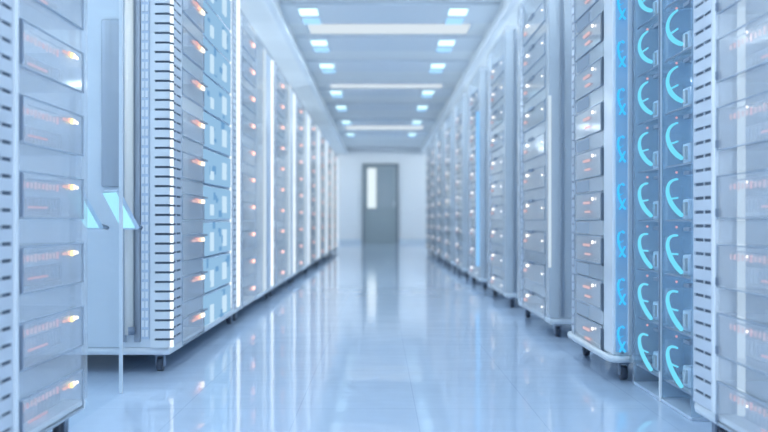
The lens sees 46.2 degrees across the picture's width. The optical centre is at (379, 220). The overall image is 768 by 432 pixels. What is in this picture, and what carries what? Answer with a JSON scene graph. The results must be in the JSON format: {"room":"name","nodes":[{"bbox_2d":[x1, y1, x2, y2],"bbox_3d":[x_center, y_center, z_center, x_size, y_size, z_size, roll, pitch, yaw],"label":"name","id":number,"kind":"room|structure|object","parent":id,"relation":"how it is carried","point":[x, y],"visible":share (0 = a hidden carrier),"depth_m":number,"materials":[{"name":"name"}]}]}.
{"room":"server room","nodes":[
{"label":"server room","id":0,"kind":"room"},
{"bbox_2d":[19,243,711,431],"bbox_3d":[0.050,0.630,10.850,4.900,0.100,25.700,0,0,0],"label":"floor","id":1,"kind":"structure","parent":0,"point":[371,337],"depth_m":3.54,"materials":[{"name":"tile"}]},
{"bbox_2d":[0,0,84,431],"bbox_3d":[-1.195,-0.380,2.155,0.810,1.920,0.600,0,0,0],"label":"rack","id":2,"kind":"object","parent":1,"relation":"on","point":[17,139],"visible":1,"depth_m":2.01,"materials":[{"name":"white metal"}]},
{"bbox_2d":[119,0,122,393],"bbox_3d":[-0.872,-0.520,2.752,0.012,2.200,0.563,0,0,0],"label":"glass wall","id":3,"kind":"structure","parent":1,"relation":"on","point":[120,1],"depth_m":3.02,"materials":[{"name":"clear glass"}]},
{"bbox_2d":[19,0,239,370],"bbox_3d":[-1.244,-0.390,4.260,0.911,1.940,1.741,0,0,0],"label":"rack","id":4,"kind":"object","parent":1,"relation":"on","point":[181,58],"visible":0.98,"depth_m":3.43,"materials":[{"name":"white metal"}]},
{"bbox_2d":[67,190,108,229],"bbox_3d":[-1.038,-0.038,3.249,0.135,0.142,0.296,0,0,0],"label":"screen","id":5,"kind":"object","parent":4,"relation":"attached to","point":[91,220],"visible":0.94,"depth_m":3.15,"materials":[{"name":"blue"}]},
{"bbox_2d":[103,189,142,229],"bbox_3d":[-0.911,-0.038,3.249,0.135,0.142,0.296,0,0,0],"label":"screen","id":6,"kind":"object","parent":4,"relation":"attached to","point":[111,196],"visible":0.91,"depth_m":3.15,"materials":[{"name":"blue glass"}]},
{"bbox_2d":[232,14,273,320],"bbox_3d":[-1.246,-0.320,5.980,0.908,1.800,1.620,0,0,0],"label":"rack","id":7,"kind":"object","parent":1,"relation":"on","point":[256,78],"visible":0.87,"depth_m":6.14,"materials":[{"name":"white metal"}]},
{"bbox_2d":[269,66,294,295],"bbox_3d":[-1.246,-0.320,7.700,0.908,1.800,1.620,0,0,0],"label":"rack","id":8,"kind":"object","parent":1,"relation":"on","point":[283,104],"visible":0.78,"depth_m":7.80,"materials":[{"name":"white metal"}]},
{"bbox_2d":[291,94,309,280],"bbox_3d":[-1.246,-0.320,9.420,0.908,1.800,1.620,0,0,0],"label":"rack","id":9,"kind":"object","parent":1,"relation":"on","point":[302,118],"visible":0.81,"depth_m":9.43,"materials":[{"name":"white metal"}]},
{"bbox_2d":[306,115,319,270],"bbox_3d":[-1.246,-0.320,11.140,0.908,1.800,1.620,0,0,0],"label":"rack","id":10,"kind":"object","parent":1,"relation":"on","point":[314,129],"visible":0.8,"depth_m":11.02,"materials":[{"name":"white metal"}]},
{"bbox_2d":[317,130,326,263],"bbox_3d":[-1.246,-0.320,12.860,0.908,1.800,1.620,0,0,0],"label":"rack","id":11,"kind":"object","parent":1,"relation":"on","point":[323,141],"visible":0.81,"depth_m":12.78,"materials":[{"name":"white metal"}]},
{"bbox_2d":[325,142,332,257],"bbox_3d":[-1.246,-0.320,14.580,0.908,1.800,1.620,0,0,0],"label":"rack","id":12,"kind":"object","parent":1,"relation":"on","point":[329,148],"visible":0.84,"depth_m":14.46,"materials":[{"name":"white metal"}]},
{"bbox_2d":[331,152,337,253],"bbox_3d":[-1.246,-0.320,16.300,0.908,1.800,1.620,0,0,0],"label":"rack","id":13,"kind":"object","parent":1,"relation":"on","point":[335,157],"visible":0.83,"depth_m":16.22,"materials":[{"name":"white metal"}]},
{"bbox_2d":[426,146,432,254],"bbox_3d":[1.260,-0.360,15.808,0.861,1.880,1.044,0,0,0],"label":"rack","id":14,"kind":"object","parent":1,"relation":"on","point":[428,150],"visible":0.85,"depth_m":15.59,"materials":[{"name":"white metal"}]},
{"bbox_2d":[431,137,438,258],"bbox_3d":[1.260,-0.360,14.258,0.861,1.880,1.044,0,0,0],"label":"rack","id":15,"kind":"object","parent":1,"relation":"on","point":[434,141],"visible":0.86,"depth_m":13.80,"materials":[{"name":"white metal"}]},
{"bbox_2d":[437,126,446,263],"bbox_3d":[1.260,-0.360,12.708,0.861,1.880,1.044,0,0,0],"label":"rack","id":16,"kind":"object","parent":1,"relation":"on","point":[440,134],"visible":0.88,"depth_m":12.49,"materials":[{"name":"white metal"}]},
{"bbox_2d":[444,112,455,269],"bbox_3d":[1.260,-0.360,11.158,0.861,1.880,1.044,0,0,0],"label":"rack","id":17,"kind":"object","parent":1,"relation":"on","point":[448,126],"visible":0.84,"depth_m":10.93,"materials":[{"name":"white metal"}]},
{"bbox_2d":[454,93,468,277],"bbox_3d":[1.260,-0.360,9.608,0.861,1.880,1.044,0,0,0],"label":"rack","id":18,"kind":"object","parent":1,"relation":"on","point":[460,114],"visible":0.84,"depth_m":9.32,"materials":[{"name":"white metal"}]},
{"bbox_2d":[468,67,486,289],"bbox_3d":[1.250,-0.360,8.058,0.880,1.880,1.044,0,0,0],"label":"rack","id":19,"kind":"object","parent":1,"relation":"on","point":[477,97],"visible":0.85,"depth_m":7.55,"materials":[{"name":"white metal"}]},
{"bbox_2d":[487,29,516,306],"bbox_3d":[1.260,-0.360,6.508,0.861,1.880,1.044,0,0,0],"label":"rack","id":20,"kind":"object","parent":1,"relation":"on","point":[501,72],"visible":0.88,"depth_m":6.19,"materials":[{"name":"white metal"}]},
{"bbox_2d":[517,0,577,336],"bbox_3d":[1.260,-0.360,4.958,0.861,1.880,1.044,0,0,0],"label":"rack","id":21,"kind":"object","parent":1,"relation":"on","point":[544,39],"visible":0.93,"depth_m":4.49,"materials":[{"name":"white metal"}]},
{"bbox_2d":[567,0,692,378],"bbox_3d":[1.250,-0.380,3.590,0.879,1.920,0.760,0,0,0],"label":"rack","id":22,"kind":"object","parent":1,"relation":"on","point":[603,28],"visible":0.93,"depth_m":3.23,"materials":[{"name":"white metal"}]},
{"bbox_2d":[632,0,692,399],"bbox_3d":[1.146,-0.383,3.053,0.511,1.925,0.301,0,0,0],"label":"bay","id":23,"kind":"object","parent":1,"relation":"on","point":[682,19],"visible":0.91,"depth_m":3.02,"materials":[{"name":"blue"}]},
{"bbox_2d":[638,176,682,221],"bbox_3d":[1.041,-0.076,3.052,0.301,0.157,0.275,0,0,0],"label":"tray","id":24,"kind":"object","parent":23,"relation":"on","point":[675,191],"depth_m":2.99,"materials":[{"name":"blue"}]},
{"bbox_2d":[638,225,683,273],"bbox_3d":[1.041,0.093,3.052,0.301,0.157,0.275,0,0,0],"label":"tray","id":25,"kind":"object","parent":23,"relation":"on","point":[675,244],"depth_m":2.99,"materials":[{"name":"blue"}]},
{"bbox_2d":[638,275,683,326],"bbox_3d":[1.041,0.264,3.052,0.301,0.157,0.275,0,0,0],"label":"tray","id":26,"kind":"object","parent":23,"relation":"on","point":[675,299],"depth_m":2.99,"materials":[{"name":"blue"}]},
{"bbox_2d":[638,0,692,28],"bbox_3d":[1.041,-0.756,3.052,0.301,0.157,0.275,0,0,0],"label":"tray","id":27,"kind":"object","parent":23,"relation":"on","point":[682,19],"depth_m":3.03,"materials":[{"name":"blue metal"}]},
{"bbox_2d":[638,22,692,76],"bbox_3d":[1.041,-0.587,3.052,0.301,0.157,0.275,0,0,0],"label":"tray","id":28,"kind":"object","parent":23,"relation":"on","point":[671,49],"depth_m":3.03,"materials":[{"name":"blue metal"}]},
{"bbox_2d":[638,73,692,125],"bbox_3d":[1.041,-0.416,3.052,0.301,0.157,0.275,0,0,0],"label":"tray","id":29,"kind":"object","parent":23,"relation":"on","point":[669,104],"depth_m":3.02,"materials":[{"name":"blue metal"}]},
{"bbox_2d":[638,124,692,173],"bbox_3d":[1.041,-0.246,3.052,0.301,0.157,0.275,0,0,0],"label":"tray","id":30,"kind":"object","parent":23,"relation":"on","point":[668,159],"depth_m":3.00,"materials":[{"name":"blue"}]},
{"bbox_2d":[638,324,692,378],"bbox_3d":[1.041,0.433,3.052,0.301,0.157,0.275,0,0,0],"label":"tray","id":31,"kind":"object","parent":23,"relation":"on","point":[676,355],"depth_m":2.99,"materials":[{"name":"blue"}]},
{"bbox_2d":[658,0,709,420],"bbox_3d":[1.146,-0.383,2.754,0.511,1.925,0.295,0,0,0],"label":"bay","id":32,"kind":"object","parent":1,"relation":"on","point":[684,406],"visible":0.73,"depth_m":2.76,"materials":[{"name":"blue"}]},
{"bbox_2d":[665,0,692,8],"bbox_3d":[1.041,-0.756,2.753,0.301,0.157,0.269,0,0,0],"label":"tray","id":33,"kind":"object","parent":32,"relation":"on","point":[677,4],"depth_m":2.82,"materials":[{"name":"blue metal"}]},
{"bbox_2d":[665,0,692,61],"bbox_3d":[1.041,-0.587,2.753,0.301,0.157,0.269,0,0,0],"label":"tray","id":34,"kind":"object","parent":32,"relation":"on","point":[687,43],"depth_m":2.75,"materials":[{"name":"blue metal"}]},
{"bbox_2d":[665,56,692,114],"bbox_3d":[1.041,-0.416,2.753,0.301,0.157,0.269,0,0,0],"label":"tray","id":35,"kind":"object","parent":32,"relation":"on","point":[687,100],"depth_m":2.74,"materials":[{"name":"blue metal"}]},
{"bbox_2d":[665,113,692,168],"bbox_3d":[1.041,-0.246,2.753,0.301,0.157,0.269,0,0,0],"label":"tray","id":36,"kind":"object","parent":32,"relation":"on","point":[687,157],"depth_m":2.73,"materials":[{"name":"blue"}]},
{"bbox_2d":[665,170,692,221],"bbox_3d":[1.041,-0.076,2.753,0.301,0.157,0.269,0,0,0],"label":"tray","id":37,"kind":"object","parent":32,"relation":"on","point":[687,214],"depth_m":2.73,"materials":[{"name":"blue"}]},
{"bbox_2d":[665,226,692,279],"bbox_3d":[1.041,0.093,2.753,0.301,0.157,0.269,0,0,0],"label":"tray","id":38,"kind":"object","parent":32,"relation":"on","point":[687,272],"depth_m":2.73,"materials":[{"name":"blue"}]},
{"bbox_2d":[665,280,692,337],"bbox_3d":[1.041,0.264,2.753,0.301,0.157,0.269,0,0,0],"label":"tray","id":39,"kind":"object","parent":32,"relation":"on","point":[687,328],"depth_m":2.73,"materials":[{"name":"blue"}]},
{"bbox_2d":[665,335,692,395],"bbox_3d":[1.041,0.433,2.753,0.301,0.157,0.269,0,0,0],"label":"tray","id":40,"kind":"object","parent":32,"relation":"on","point":[685,384],"depth_m":2.73,"materials":[{"name":"blue"}]},
{"bbox_2d":[693,0,767,431],"bbox_3d":[1.236,-0.380,2.080,0.808,1.920,0.670,0,0,0],"label":"rack","id":41,"kind":"object","parent":1,"relation":"on","point":[730,37],"visible":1,"depth_m":2.28,"materials":[{"name":"white metal"}]},
{"bbox_2d":[337,148,425,238],"bbox_3d":[0.050,-0.720,23.775,5.100,2.600,0.150,0,0,0],"label":"wall","id":42,"kind":"structure","parent":0,"point":[412,165],"depth_m":23.70,"materials":[{"name":"white paint"}]},
{"bbox_2d":[362,163,398,242],"bbox_3d":[0.010,-0.465,23.650,0.960,2.090,0.100,0,0,0],"label":"door","id":43,"kind":"structure","parent":42,"relation":"in","point":[380,181],"depth_m":23.65,"materials":[{"name":"grey metal"}]},
{"bbox_2d":[338,239,425,242],"bbox_3d":[0.050,0.530,23.690,4.900,0.100,0.020,0,0,0],"label":"baseboard","id":44,"kind":"structure","parent":42,"relation":"attached to","point":[339,240],"depth_m":23.68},
{"bbox_2d":[419,0,518,154],"bbox_3d":[1.060,-1.752,10.850,0.060,0.055,25.700,0,0,0],"label":"trim","id":45,"kind":"structure","parent":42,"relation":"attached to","point":[510,5],"depth_m":9.58,"materials":[{"name":"white paint"}]},
{"bbox_2d":[240,0,543,154],"bbox_3d":[0.050,-1.885,10.850,4.900,0.270,25.700,0,0,0],"label":"ceiling","id":46,"kind":"structure","parent":0,"point":[258,22],"depth_m":11.37,"materials":[{"name":"paint"}]},
{"bbox_2d":[264,0,347,154],"bbox_3d":[-0.880,-1.752,10.850,0.060,0.055,25.700,0,0,0],"label":"trim","id":47,"kind":"structure","parent":46,"relation":"attached to","point":[271,5],"depth_m":9.55,"materials":[{"name":"white paint"}]},
{"bbox_2d":[329,90,343,96],"bbox_3d":[-0.640,-1.880,13.310,0.190,0.020,0.640,0,0,0],"label":"recessed light","id":48,"kind":"object","parent":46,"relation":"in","point":[334,93],"visible":1,"depth_m":13.20,"materials":[{"name":"white paint"}]},
{"bbox_2d":[330,91,341,93],"bbox_3d":[-0.640,-1.877,13.125,0.160,0.014,0.230,0,0,0],"label":"diffuser","id":49,"kind":"object","parent":48,"relation":"attached to","point":[331,92],"depth_m":13.10,"materials":[{"name":"white plastic"}]},
{"bbox_2d":[335,105,347,110],"bbox_3d":[-0.640,-1.880,15.010,0.190,0.020,0.640,0,0,0],"label":"recessed light","id":50,"kind":"object","parent":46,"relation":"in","point":[338,107],"visible":1,"depth_m":14.94,"materials":[{"name":"white paint"}]},
{"bbox_2d":[341,120,351,124],"bbox_3d":[-0.640,-1.880,17.210,0.190,0.020,0.640,0,0,0],"label":"recessed light","id":51,"kind":"object","parent":46,"relation":"in","point":[344,122],"visible":1,"depth_m":17.09,"materials":[{"name":"white paint"}]},
{"bbox_2d":[344,125,424,129],"bbox_3d":[0.090,-1.912,18.400,1.620,0.016,0.740,0,0,0],"label":"ceiling light strip","id":52,"kind":"object","parent":46,"relation":"attached to","point":[347,127],"visible":1,"depth_m":18.33,"materials":[{"name":"white plastic"}]},
{"bbox_2d":[339,131,429,135],"bbox_3d":[0.090,-1.905,19.600,1.940,0.030,0.720,0,0,0],"label":"trim","id":53,"kind":"structure","parent":46,"relation":"attached to","point":[342,133],"depth_m":19.44,"materials":[{"name":"white paint"}]},
{"bbox_2d":[333,118,436,123],"bbox_3d":[0.090,-1.905,17.200,1.940,0.030,0.720,0,0,0],"label":"trim","id":54,"kind":"structure","parent":46,"relation":"attached to","point":[336,120],"depth_m":16.93,"materials":[{"name":"white paint"}]},
{"bbox_2d":[411,120,421,124],"bbox_3d":[0.700,-1.880,17.210,0.190,0.020,0.640,0,0,0],"label":"ceiling light","id":55,"kind":"object","parent":54,"relation":"attached to","point":[414,122],"visible":1,"depth_m":17.09,"materials":[{"name":"white paint"}]},
{"bbox_2d":[326,103,444,109],"bbox_3d":[0.090,-1.905,15.000,1.940,0.030,0.720,0,0,0],"label":"trim","id":56,"kind":"structure","parent":46,"relation":"attached to","point":[331,106],"depth_m":14.86,"materials":[{"name":"white paint"}]},
{"bbox_2d":[416,105,428,110],"bbox_3d":[0.700,-1.880,15.010,0.190,0.020,0.640,0,0,0],"label":"ceiling light","id":57,"kind":"object","parent":56,"relation":"attached to","point":[419,107],"visible":1,"depth_m":14.92,"materials":[{"name":"white paint"}]},
{"bbox_2d":[328,83,444,87],"bbox_3d":[0.090,-1.912,12.720,1.620,0.016,0.360,0,0,0],"label":"ceiling light strip","id":58,"kind":"object","parent":46,"relation":"attached to","point":[331,85],"visible":1,"depth_m":12.65,"materials":[{"name":"white plastic"}]},
{"bbox_2d":[319,88,453,95],"bbox_3d":[0.090,-1.905,13.300,1.940,0.030,0.720,0,0,0],"label":"trim","id":59,"kind":"structure","parent":46,"relation":"attached to","point":[324,91],"depth_m":13.14,"materials":[{"name":"white paint"}]},
{"bbox_2d":[420,90,434,96],"bbox_3d":[0.700,-1.880,13.310,0.190,0.020,0.640,0,0,0],"label":"ceiling light","id":60,"kind":"object","parent":59,"relation":"attached to","point":[425,93],"visible":1,"depth_m":13.20,"materials":[{"name":"white paint"}]},
{"bbox_2d":[422,91,433,93],"bbox_3d":[0.700,-1.877,13.125,0.160,0.014,0.230,0,0,0],"label":"diffuser","id":61,"kind":"object","parent":60,"relation":"attached to","point":[423,92],"depth_m":13.10,"materials":[{"name":"white plastic"}]},
{"bbox_2d":[306,59,468,71],"bbox_3d":[0.090,-1.905,11.050,1.940,0.030,0.720,0,0,0],"label":"trim","id":62,"kind":"structure","parent":46,"relation":"attached to","point":[342,65],"depth_m":10.87,"materials":[{"name":"white paint"}]},
{"bbox_2d":[318,63,336,72],"bbox_3d":[-0.640,-1.880,11.060,0.190,0.020,0.640,0,0,0],"label":"ceiling light","id":63,"kind":"object","parent":62,"relation":"attached to","point":[325,67],"visible":1,"depth_m":11.00,"materials":[{"name":"white paint"}]},
{"bbox_2d":[320,64,333,67],"bbox_3d":[-0.640,-1.877,10.875,0.160,0.014,0.230,0,0,0],"label":"diffuser","id":64,"kind":"object","parent":63,"relation":"attached to","point":[321,65],"depth_m":10.87,"materials":[{"name":"white plastic"}]},
{"bbox_2d":[322,69,335,72],"bbox_3d":[-0.640,-1.877,11.245,0.160,0.014,0.230,0,0,0],"label":"diffuser","id":65,"kind":"object","parent":63,"relation":"attached to","point":[323,70],"depth_m":11.24,"materials":[{"name":"blue plastic"}]},
{"bbox_2d":[428,63,446,72],"bbox_3d":[0.700,-1.880,11.060,0.190,0.020,0.640,0,0,0],"label":"ceiling light","id":66,"kind":"object","parent":62,"relation":"attached to","point":[434,67],"visible":1,"depth_m":11.00,"materials":[{"name":"white paint"}]},
{"bbox_2d":[429,69,442,72],"bbox_3d":[0.700,-1.877,11.245,0.160,0.014,0.230,0,0,0],"label":"diffuser","id":67,"kind":"object","parent":66,"relation":"attached to","point":[430,70],"depth_m":11.24,"materials":[{"name":"blue plastic"}]},
{"bbox_2d":[431,64,444,67],"bbox_3d":[0.700,-1.877,10.875,0.160,0.014,0.230,0,0,0],"label":"diffuser","id":68,"kind":"object","parent":66,"relation":"attached to","point":[432,65],"depth_m":10.86,"materials":[{"name":"white plastic"}]},
{"bbox_2d":[295,35,482,50],"bbox_3d":[0.090,-1.905,9.650,1.940,0.030,0.720,0,0,0],"label":"trim","id":69,"kind":"structure","parent":46,"relation":"attached to","point":[336,42],"depth_m":9.53,"materials":[{"name":"white paint"}]},
{"bbox_2d":[309,39,330,51],"bbox_3d":[-0.640,-1.880,9.660,0.190,0.020,0.640,0,0,0],"label":"ceiling light","id":70,"kind":"object","parent":69,"relation":"attached to","point":[318,45],"visible":1,"depth_m":9.59,"materials":[{"name":"white paint"}]},
{"bbox_2d":[311,41,326,45],"bbox_3d":[-0.640,-1.877,9.475,0.160,0.014,0.230,0,0,0],"label":"diffuser","id":71,"kind":"object","parent":70,"relation":"attached to","point":[313,43],"depth_m":9.48,"materials":[{"name":"white plastic"}]},
{"bbox_2d":[313,47,328,51],"bbox_3d":[-0.640,-1.877,9.845,0.160,0.014,0.230,0,0,0],"label":"diffuser","id":72,"kind":"object","parent":70,"relation":"attached to","point":[316,49],"depth_m":9.81,"materials":[{"name":"blue plastic"}]},
{"bbox_2d":[435,39,456,51],"bbox_3d":[0.700,-1.880,9.660,0.190,0.020,0.640,0,0,0],"label":"ceiling light","id":73,"kind":"object","parent":69,"relation":"attached to","point":[443,45],"visible":1,"depth_m":9.59,"materials":[{"name":"white paint"}]},
{"bbox_2d":[436,47,451,51],"bbox_3d":[0.700,-1.877,9.845,0.160,0.014,0.230,0,0,0],"label":"diffuser","id":74,"kind":"object","parent":73,"relation":"attached to","point":[438,49],"depth_m":9.81,"materials":[{"name":"blue plastic"}]},
{"bbox_2d":[438,41,454,45],"bbox_3d":[0.700,-1.877,9.475,0.160,0.014,0.230,0,0,0],"label":"diffuser","id":75,"kind":"object","parent":73,"relation":"attached to","point":[440,43],"depth_m":9.48,"materials":[{"name":"white plastic"}]},
{"bbox_2d":[306,23,472,33],"bbox_3d":[0.090,-1.912,8.940,1.620,0.016,0.480,0,0,0],"label":"ceiling light strip","id":76,"kind":"object","parent":46,"relation":"attached to","point":[325,28],"visible":0.86,"depth_m":8.90,"materials":[{"name":"white plastic"}]},
{"bbox_2d":[280,2,500,22],"bbox_3d":[0.090,-1.905,8.250,1.940,0.030,0.720,0,0,0],"label":"trim","id":77,"kind":"structure","parent":46,"relation":"attached to","point":[330,12],"depth_m":8.12,"materials":[{"name":"white paint"}]},
{"bbox_2d":[297,7,322,23],"bbox_3d":[-0.640,-1.880,8.260,0.190,0.020,0.640,0,0,0],"label":"ceiling light","id":78,"kind":"object","parent":77,"relation":"attached to","point":[308,15],"visible":1,"depth_m":8.19,"materials":[{"name":"white paint"}]},
{"bbox_2d":[299,9,317,15],"bbox_3d":[-0.640,-1.877,8.075,0.160,0.014,0.230,0,0,0],"label":"diffuser","id":79,"kind":"object","parent":78,"relation":"attached to","point":[302,12],"depth_m":8.07,"materials":[{"name":"white plastic"}]},
{"bbox_2d":[302,18,320,23],"bbox_3d":[-0.640,-1.877,8.445,0.160,0.014,0.230,0,0,0],"label":"diffuser","id":80,"kind":"object","parent":78,"relation":"attached to","point":[304,20],"depth_m":8.42,"materials":[{"name":"blue plastic"}]},
{"bbox_2d":[443,7,469,23],"bbox_3d":[0.700,-1.880,8.260,0.190,0.020,0.640,0,0,0],"label":"ceiling light","id":81,"kind":"object","parent":77,"relation":"attached to","point":[455,15],"visible":1,"depth_m":8.19,"materials":[{"name":"white paint"}]},
{"bbox_2d":[445,18,463,23],"bbox_3d":[0.700,-1.877,8.445,0.160,0.014,0.230,0,0,0],"label":"diffuser","id":82,"kind":"object","parent":81,"relation":"attached to","point":[447,20],"depth_m":8.43,"materials":[{"name":"blue plastic"}]},
{"bbox_2d":[448,9,467,15],"bbox_3d":[0.700,-1.877,8.075,0.160,0.014,0.230,0,0,0],"label":"diffuser","id":83,"kind":"object","parent":81,"relation":"attached to","point":[451,12],"depth_m":8.07,"materials":[{"name":"white plastic"}]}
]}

